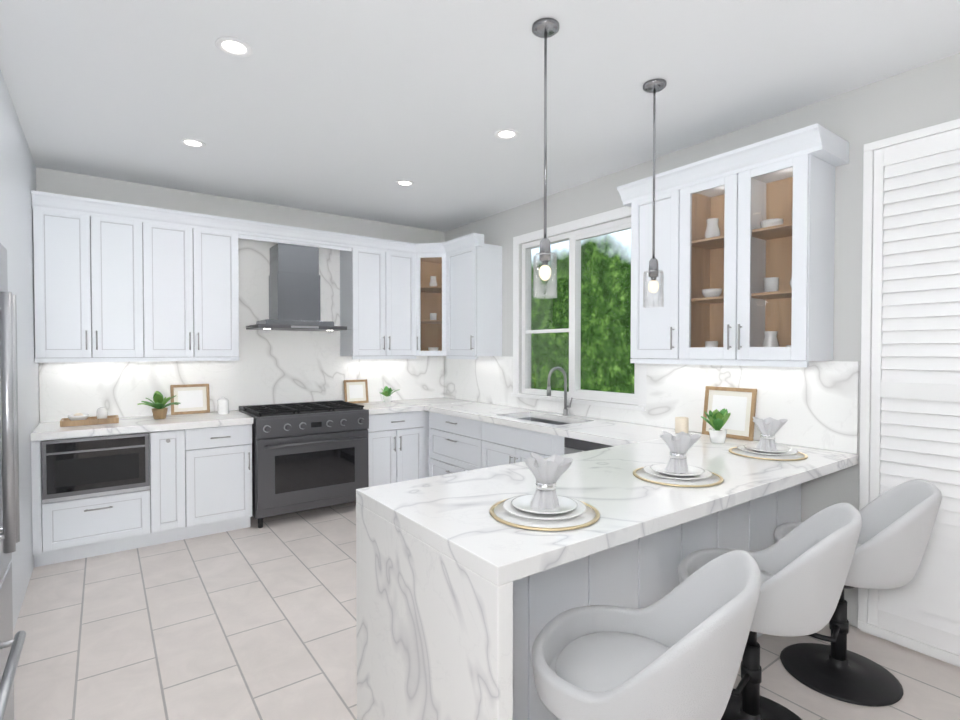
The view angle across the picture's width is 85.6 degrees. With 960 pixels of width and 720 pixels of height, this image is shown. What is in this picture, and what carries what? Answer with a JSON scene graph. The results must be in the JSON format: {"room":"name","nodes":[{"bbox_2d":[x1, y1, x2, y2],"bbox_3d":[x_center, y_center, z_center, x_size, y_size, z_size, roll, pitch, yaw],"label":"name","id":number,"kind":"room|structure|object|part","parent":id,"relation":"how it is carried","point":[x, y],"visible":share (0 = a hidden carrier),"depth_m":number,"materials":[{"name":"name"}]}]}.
{"room":"kitchen","nodes":[
{"label":"kitchen","id":0,"kind":"room"},
{"bbox_2d":[0,70,39,630],"bbox_3d":[-2.760,0.003,2.522,0.719,2.819,2.834,-1,1,-36],"label":"wall","id":1,"kind":"structure","parent":0,"point":[17,175],"depth_m":3.07,"materials":[{"name":"white paint"}]},
{"bbox_2d":[36,167,444,422],"bbox_3d":[-2.186,-0.035,4.774,4.600,2.820,0.170,-1,1,-36],"label":"wall","id":2,"kind":"structure","parent":0,"point":[277,366],"depth_m":4.75,"materials":[{"name":"white stone"}]},
{"bbox_2d":[32,198,154,361],"bbox_3d":[-2.920,-0.553,3.945,0.701,1.082,0.327,-1,1,-36],"label":"upper cabinet","id":3,"kind":"object","parent":2,"relation":"attached to","point":[118,282],"depth_m":3.80,"materials":[{"name":"white wood"}]},
{"bbox_2d":[155,218,239,357],"bbox_3d":[-2.433,-0.559,4.300,0.740,1.082,0.327,-1,1,-36],"label":"upper cabinet","id":4,"kind":"object","parent":2,"relation":"attached to","point":[197,279],"depth_m":4.20,"materials":[{"name":"white wood"}]},
{"bbox_2d":[239,243,353,330],"bbox_3d":[-1.657,-0.648,4.717,0.976,0.764,0.520,-1,1,-36],"label":"range hood","id":5,"kind":"object","parent":2,"relation":"attached to","point":[294,290],"visible":0.98,"depth_m":4.67,"materials":[{"name":"silver metal"}]},
{"bbox_2d":[339,242,378,357],"bbox_3d":[-1.155,-0.574,5.230,0.406,1.082,0.327,-1,1,-36],"label":"upper cabinet","id":6,"kind":"object","parent":2,"relation":"attached to","point":[359,261],"depth_m":5.07,"materials":[{"name":"white wood"}]},
{"bbox_2d":[379,246,422,357],"bbox_3d":[-0.895,-0.577,5.398,0.446,1.082,0.359,-1,1,-36],"label":"upper cabinet","id":7,"kind":"object","parent":2,"relation":"attached to","point":[400,268],"depth_m":5.29,"materials":[{"name":"white wood"}]},
{"bbox_2d":[0,0,959,231],"bbox_3d":[0.103,-1.423,1.605,4.600,0.060,7.950,-1,1,-36],"label":"ceiling","id":8,"kind":"structure","parent":0,"point":[355,108],"depth_m":2.66,"materials":[{"name":"white paint"}]},
{"bbox_2d":[179,138,205,147],"bbox_3d":[-1.886,-1.419,3.404,0.154,0.007,0.154,-1,1,-36],"label":"recessed light","id":9,"kind":"object","parent":8,"relation":"in","point":[191,142],"visible":1,"depth_m":3.40,"materials":[{"name":"white"}]},
{"bbox_2d":[215,37,252,56],"bbox_3d":[-1.104,-1.401,2.329,0.154,0.007,0.154,-1,1,-36],"label":"recessed light","id":10,"kind":"object","parent":8,"relation":"in","point":[233,46],"visible":1,"depth_m":2.32,"materials":[{"name":"white"}]},
{"bbox_2d":[395,180,413,185],"bbox_3d":[-0.612,-1.432,4.220,0.154,0.007,0.154,-1,1,-36],"label":"recessed light","id":11,"kind":"object","parent":8,"relation":"in","point":[404,183],"visible":0.98,"depth_m":4.21,"materials":[{"name":"white plastic"}]},
{"bbox_2d":[494,129,518,139],"bbox_3d":[0.168,-1.416,3.267,0.154,0.007,0.154,-1,1,-36],"label":"recessed light","id":12,"kind":"object","parent":8,"relation":"in","point":[505,134],"visible":1,"depth_m":3.26,"materials":[{"name":"white plastic"}]},
{"bbox_2d":[532,18,558,298],"bbox_3d":[0.276,-0.832,2.192,0.116,1.139,0.116,-1,1,-36],"label":"pendant light","id":13,"kind":"object","parent":8,"relation":"hanging from","point":[545,28],"visible":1,"depth_m":2.18,"materials":[{"name":"clear glass"}]},
{"bbox_2d":[643,78,666,307],"bbox_3d":[0.895,-0.840,2.667,0.116,1.139,0.116,-1,1,-36],"label":"pendant light","id":14,"kind":"object","parent":8,"relation":"hanging from","point":[653,86],"visible":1,"depth_m":2.66,"materials":[{"name":"clear glass"}]},
{"bbox_2d":[13,501,959,719],"bbox_3d":[0.103,1.457,1.653,4.600,0.060,7.950,-1,1,-36],"label":"floor","id":15,"kind":"structure","parent":0,"point":[253,622],"depth_m":2.59,"materials":[{"name":"tile"}]},
{"bbox_2d":[0,243,25,719],"bbox_3d":[-1.556,0.546,1.077,0.896,1.780,0.915,-1,1,-36],"label":"fridge","id":16,"kind":"object","parent":15,"relation":"on","point":[10,650],"visible":1,"depth_m":1.30,"materials":[{"name":"silver metal"}]},
{"bbox_2d":[30,430,161,566],"bbox_3d":[-2.824,0.958,3.850,0.715,0.866,0.633,-1,1,-36],"label":"base cabinet","id":17,"kind":"object","parent":15,"relation":"on","point":[126,483],"depth_m":3.60,"materials":[{"name":"white wood"}]},
{"bbox_2d":[30,411,252,437],"bbox_3d":[-2.555,0.497,4.021,1.361,0.050,0.622,-1,1,-36],"label":"countertop","id":18,"kind":"structure","parent":17,"relation":"on","point":[48,429],"depth_m":3.84,"materials":[{"name":"white stone"}]},
{"bbox_2d":[60,407,118,426],"bbox_3d":[-2.877,0.418,3.827,0.340,0.112,0.200,-1,1,-36],"label":"decorative tray","id":19,"kind":"object","parent":18,"relation":"on","point":[81,419],"visible":1,"depth_m":3.78,"materials":[{"name":"brown wood"}]},
{"bbox_2d":[137,391,180,418],"bbox_3d":[-2.532,0.361,4.079,0.284,0.217,0.293,-1,1,-36],"label":"decorative plant","id":20,"kind":"object","parent":18,"relation":"on","point":[159,410],"visible":1,"depth_m":4.07,"materials":[{"name":"green plant"}]},
{"bbox_2d":[170,384,209,414],"bbox_3d":[-2.471,0.340,4.424,0.290,0.250,0.052,-1,1,-36],"label":"picture frame","id":21,"kind":"object","parent":18,"relation":"on","point":[193,398],"visible":0.98,"depth_m":4.42,"materials":[{"name":"brown wood"}]},
{"bbox_2d":[218,397,228,414],"bbox_3d":[-2.178,0.391,4.397,0.084,0.147,0.083,-1,1,-36],"label":"decorative canister","id":22,"kind":"object","parent":18,"relation":"on","point":[223,405],"visible":1,"depth_m":4.36,"materials":[{"name":"white ceramic"}]},
{"bbox_2d":[162,426,197,542],"bbox_3d":[-2.467,0.953,4.110,0.284,0.866,0.633,-1,1,-36],"label":"base cabinet","id":23,"kind":"object","parent":15,"relation":"on","point":[180,444],"depth_m":3.90,"materials":[{"name":"white wood"}]},
{"bbox_2d":[198,422,252,536],"bbox_3d":[-2.232,0.950,4.281,0.534,0.866,0.633,-1,1,-36],"label":"base cabinet","id":24,"kind":"object","parent":15,"relation":"on","point":[224,452],"depth_m":4.09,"materials":[{"name":"white wood"}]},
{"bbox_2d":[239,400,368,527],"bbox_3d":[-1.572,0.899,4.668,0.962,0.955,0.737,-1,1,-36],"label":"range","id":25,"kind":"object","parent":15,"relation":"on","point":[309,455],"visible":0.9,"depth_m":4.40,"materials":[{"name":"black metal"}]},
{"bbox_2d":[367,410,425,486],"bbox_3d":[-0.976,0.935,5.204,0.609,0.866,0.619,-1,1,-36],"label":"base cabinet","id":26,"kind":"object","parent":15,"relation":"on","point":[396,442],"depth_m":4.95,"materials":[{"name":"white wood"}]},
{"bbox_2d":[354,398,466,413],"bbox_3d":[-0.722,0.474,5.354,1.214,0.050,0.622,-1,1,-36],"label":"countertop","id":27,"kind":"structure","parent":26,"relation":"on","point":[402,406],"depth_m":5.19,"materials":[{"name":"white stone"}]},
{"bbox_2d":[344,379,368,402],"bbox_3d":[-1.265,0.330,5.300,0.250,0.240,0.051,-1,1,-36],"label":"picture frame","id":28,"kind":"object","parent":27,"relation":"on","point":[355,391],"visible":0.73,"depth_m":5.30,"materials":[{"name":"white paper"}]},
{"bbox_2d":[381,386,399,402],"bbox_3d":[-0.951,0.363,5.348,0.212,0.172,0.238,-1,1,-36],"label":"decorative plant","id":29,"kind":"object","parent":27,"relation":"on","point":[387,393],"visible":1,"depth_m":5.30,"materials":[{"name":"green plant"}]},
{"bbox_2d":[426,411,429,477],"bbox_3d":[-0.502,0.929,5.548,0.679,0.866,0.619,-1,1,-36],"label":"base cabinet","id":30,"kind":"object","parent":15,"relation":"on","point":[427,412],"depth_m":5.18,"materials":[{"name":"white wood"}]},
{"bbox_2d":[364,477,595,719],"bbox_3d":[-0.020,0.989,1.965,0.577,0.866,0.612,-1,1,-36],"label":"base cabinet","id":31,"kind":"object","parent":15,"relation":"on","point":[464,597],"depth_m":1.63,"materials":[{"name":"stone"}]},
{"bbox_2d":[424,410,543,476],"bbox_3d":[0.019,0.940,4.883,0.619,0.866,0.957,-1,1,-36],"label":"base cabinet","id":32,"kind":"object","parent":15,"relation":"on","point":[467,436],"depth_m":4.53,"materials":[{"name":"white wood"}]},
{"bbox_2d":[424,402,539,421],"bbox_3d":[-0.009,0.482,4.877,0.622,0.050,0.983,-1,1,-36],"label":"countertop","id":33,"kind":"structure","parent":32,"relation":"on","point":[477,411],"depth_m":4.67,"materials":[{"name":"white stone"}]},
{"bbox_2d":[548,418,697,445],"bbox_3d":[0.955,0.504,3.552,0.622,0.050,0.778,-1,1,-36],"label":"countertop","id":34,"kind":"structure","parent":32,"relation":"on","point":[607,432],"depth_m":3.48,"materials":[{"name":"white stone"}]},
{"bbox_2d":[547,367,572,415],"bbox_3d":[0.651,0.264,4.253,0.236,0.408,0.092,-1,1,-36],"label":"faucet","id":35,"kind":"object","parent":34,"relation":"on","point":[565,409],"visible":1,"depth_m":4.29,"materials":[{"name":"silver metal"}]},
{"bbox_2d":[675,417,688,432],"bbox_3d":[1.321,0.431,3.395,0.082,0.100,0.082,-1,1,-36],"label":"candle","id":36,"kind":"object","parent":34,"relation":"on","point":[681,424],"visible":0.79,"depth_m":3.36,"materials":[{"name":"beige wax"}]},
{"bbox_2d":[484,442,563,467],"bbox_3d":[0.521,1.072,4.195,0.619,0.625,0.879,-1,1,-36],"label":"base cabinet","id":37,"kind":"object","parent":15,"relation":"on","point":[499,455],"depth_m":3.98,"materials":[{"name":"white wood"}]},
{"bbox_2d":[564,437,613,454],"bbox_3d":[0.961,0.966,3.485,0.628,0.861,0.588,-1,1,-36],"label":"dishwasher","id":38,"kind":"object","parent":15,"relation":"on","point":[571,445],"visible":0.17,"depth_m":3.45,"materials":[{"name":"black"}]},
{"bbox_2d":[488,457,691,608],"bbox_3d":[0.444,0.983,2.303,0.693,0.866,0.612,-1,1,-36],"label":"base cabinet","id":39,"kind":"object","parent":15,"relation":"on","point":[644,528],"depth_m":2.01,"materials":[{"name":"stone"}]},
{"bbox_2d":[489,453,599,530],"bbox_3d":[0.213,0.417,1.722,0.364,0.184,0.364,-1,1,-36],"label":"place setting","id":40,"kind":"object","parent":39,"relation":"on","point":[545,507],"visible":1,"depth_m":1.69,"materials":[{"name":"white ceramic"}]},
{"bbox_2d":[532,550,760,719],"bbox_3d":[0.461,0.986,1.468,0.587,0.886,0.613,-1,1,-36],"label":"stool","id":41,"kind":"object","parent":15,"relation":"on","point":[676,653],"visible":1,"depth_m":1.39,"materials":[{"name":"white leather"}]},
{"bbox_2d":[588,449,755,551],"bbox_3d":[0.916,0.978,2.646,0.591,0.866,0.612,-1,1,-36],"label":"base cabinet","id":42,"kind":"object","parent":15,"relation":"on","point":[721,513],"depth_m":2.39,"materials":[{"name":"stone"}]},
{"bbox_2d":[633,431,723,486],"bbox_3d":[0.842,0.409,2.217,0.364,0.184,0.364,-1,1,-36],"label":"place setting","id":43,"kind":"object","parent":42,"relation":"on","point":[676,470],"visible":1,"depth_m":2.19,"materials":[{"name":"white ceramic"}]},
{"bbox_2d":[644,437,807,637],"bbox_3d":[1.361,0.972,2.970,0.659,0.866,0.612,-1,1,-36],"label":"base cabinet","id":44,"kind":"object","parent":15,"relation":"on","point":[778,483],"depth_m":2.65,"materials":[{"name":"stone"}]},
{"bbox_2d":[701,408,730,442],"bbox_3d":[1.399,0.389,3.046,0.196,0.196,0.189,-1,1,-36],"label":"decorative plant","id":45,"kind":"object","parent":44,"relation":"on","point":[717,421],"visible":1,"depth_m":3.01,"materials":[{"name":"green plant"}]},
{"bbox_2d":[702,386,756,440],"bbox_3d":[1.544,0.330,3.221,0.060,0.309,0.320,-1,1,-36],"label":"picture frame","id":46,"kind":"object","parent":44,"relation":"on","point":[739,404],"visible":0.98,"depth_m":3.19,"materials":[{"name":"white paper"}]},
{"bbox_2d":[729,417,807,460],"bbox_3d":[1.500,0.401,2.707,0.364,0.184,0.364,-1,1,-36],"label":"place setting","id":47,"kind":"object","parent":44,"relation":"on","point":[766,447],"visible":1,"depth_m":2.68,"materials":[{"name":"white ceramic"}]},
{"bbox_2d":[678,503,861,719],"bbox_3d":[1.082,0.977,1.969,0.574,0.886,0.608,-1,1,-36],"label":"stool","id":48,"kind":"object","parent":15,"relation":"on","point":[804,567],"visible":0.56,"depth_m":1.74,"materials":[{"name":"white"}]},
{"bbox_3d":[1.086,0.743,1.964,0.583,0.430,0.618,-1,1,-36],"label":"seat","id":49,"kind":"part","parent":48,"relation":"part of","materials":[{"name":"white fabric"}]},
{"bbox_2d":[774,479,940,706],"bbox_3d":[1.660,0.971,2.315,0.579,0.886,0.610,-1,1,-36],"label":"stool","id":50,"kind":"object","parent":15,"relation":"on","point":[898,521],"visible":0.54,"depth_m":2.23,"materials":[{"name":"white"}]},
{"bbox_3d":[1.664,0.738,2.310,0.588,0.430,0.620,-1,1,-36],"label":"seat","id":51,"kind":"part","parent":50,"relation":"part of","materials":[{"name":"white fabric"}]},
{"bbox_2d":[444,53,959,627],"bbox_3d":[1.894,-0.005,2.932,0.170,2.820,7.950,-1,1,-36],"label":"wall","id":52,"kind":"structure","parent":0,"point":[816,403],"depth_m":2.93,"materials":[{"name":"grey"}]},
{"bbox_2d":[439,238,501,357],"bbox_3d":[-0.090,-0.574,5.230,0.358,1.082,0.559,-1,1,-36],"label":"upper cabinet","id":53,"kind":"object","parent":52,"relation":"attached to","point":[470,273],"depth_m":5.07,"materials":[{"name":"white wood"}]},
{"bbox_2d":[511,206,646,410],"bbox_3d":[0.796,-0.396,4.371,0.145,1.515,1.510,-1,1,-36],"label":"window","id":54,"kind":"structure","parent":52,"relation":"in","point":[637,398],"depth_m":4.41,"materials":[{"name":"white"}]},
{"bbox_2d":[617,123,848,366],"bbox_3d":[1.430,-0.558,3.111,0.393,1.180,1.204,-1,1,-36],"label":"upper cabinet","id":55,"kind":"object","parent":52,"relation":"attached to","point":[744,245],"visible":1,"depth_m":2.97,"materials":[{"name":"white wood"}]},
{"bbox_2d":[858,119,959,666],"bbox_3d":[2.482,0.172,1.962,0.060,2.500,1.745,-1,1,-36],"label":"window shutters","id":56,"kind":"object","parent":52,"relation":"attached to","point":[910,383],"visible":0.94,"depth_m":2.48,"materials":[{"name":"white wood"}]},
{"label":"outside","id":57,"kind":"structure","parent":0,"visible":0},
{"bbox_2d":[531,229,634,393],"bbox_3d":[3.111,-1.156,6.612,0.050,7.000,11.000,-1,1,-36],"label":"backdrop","id":58,"kind":"structure","parent":57,"point":[615,302],"depth_m":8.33,"materials":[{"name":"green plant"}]}
]}

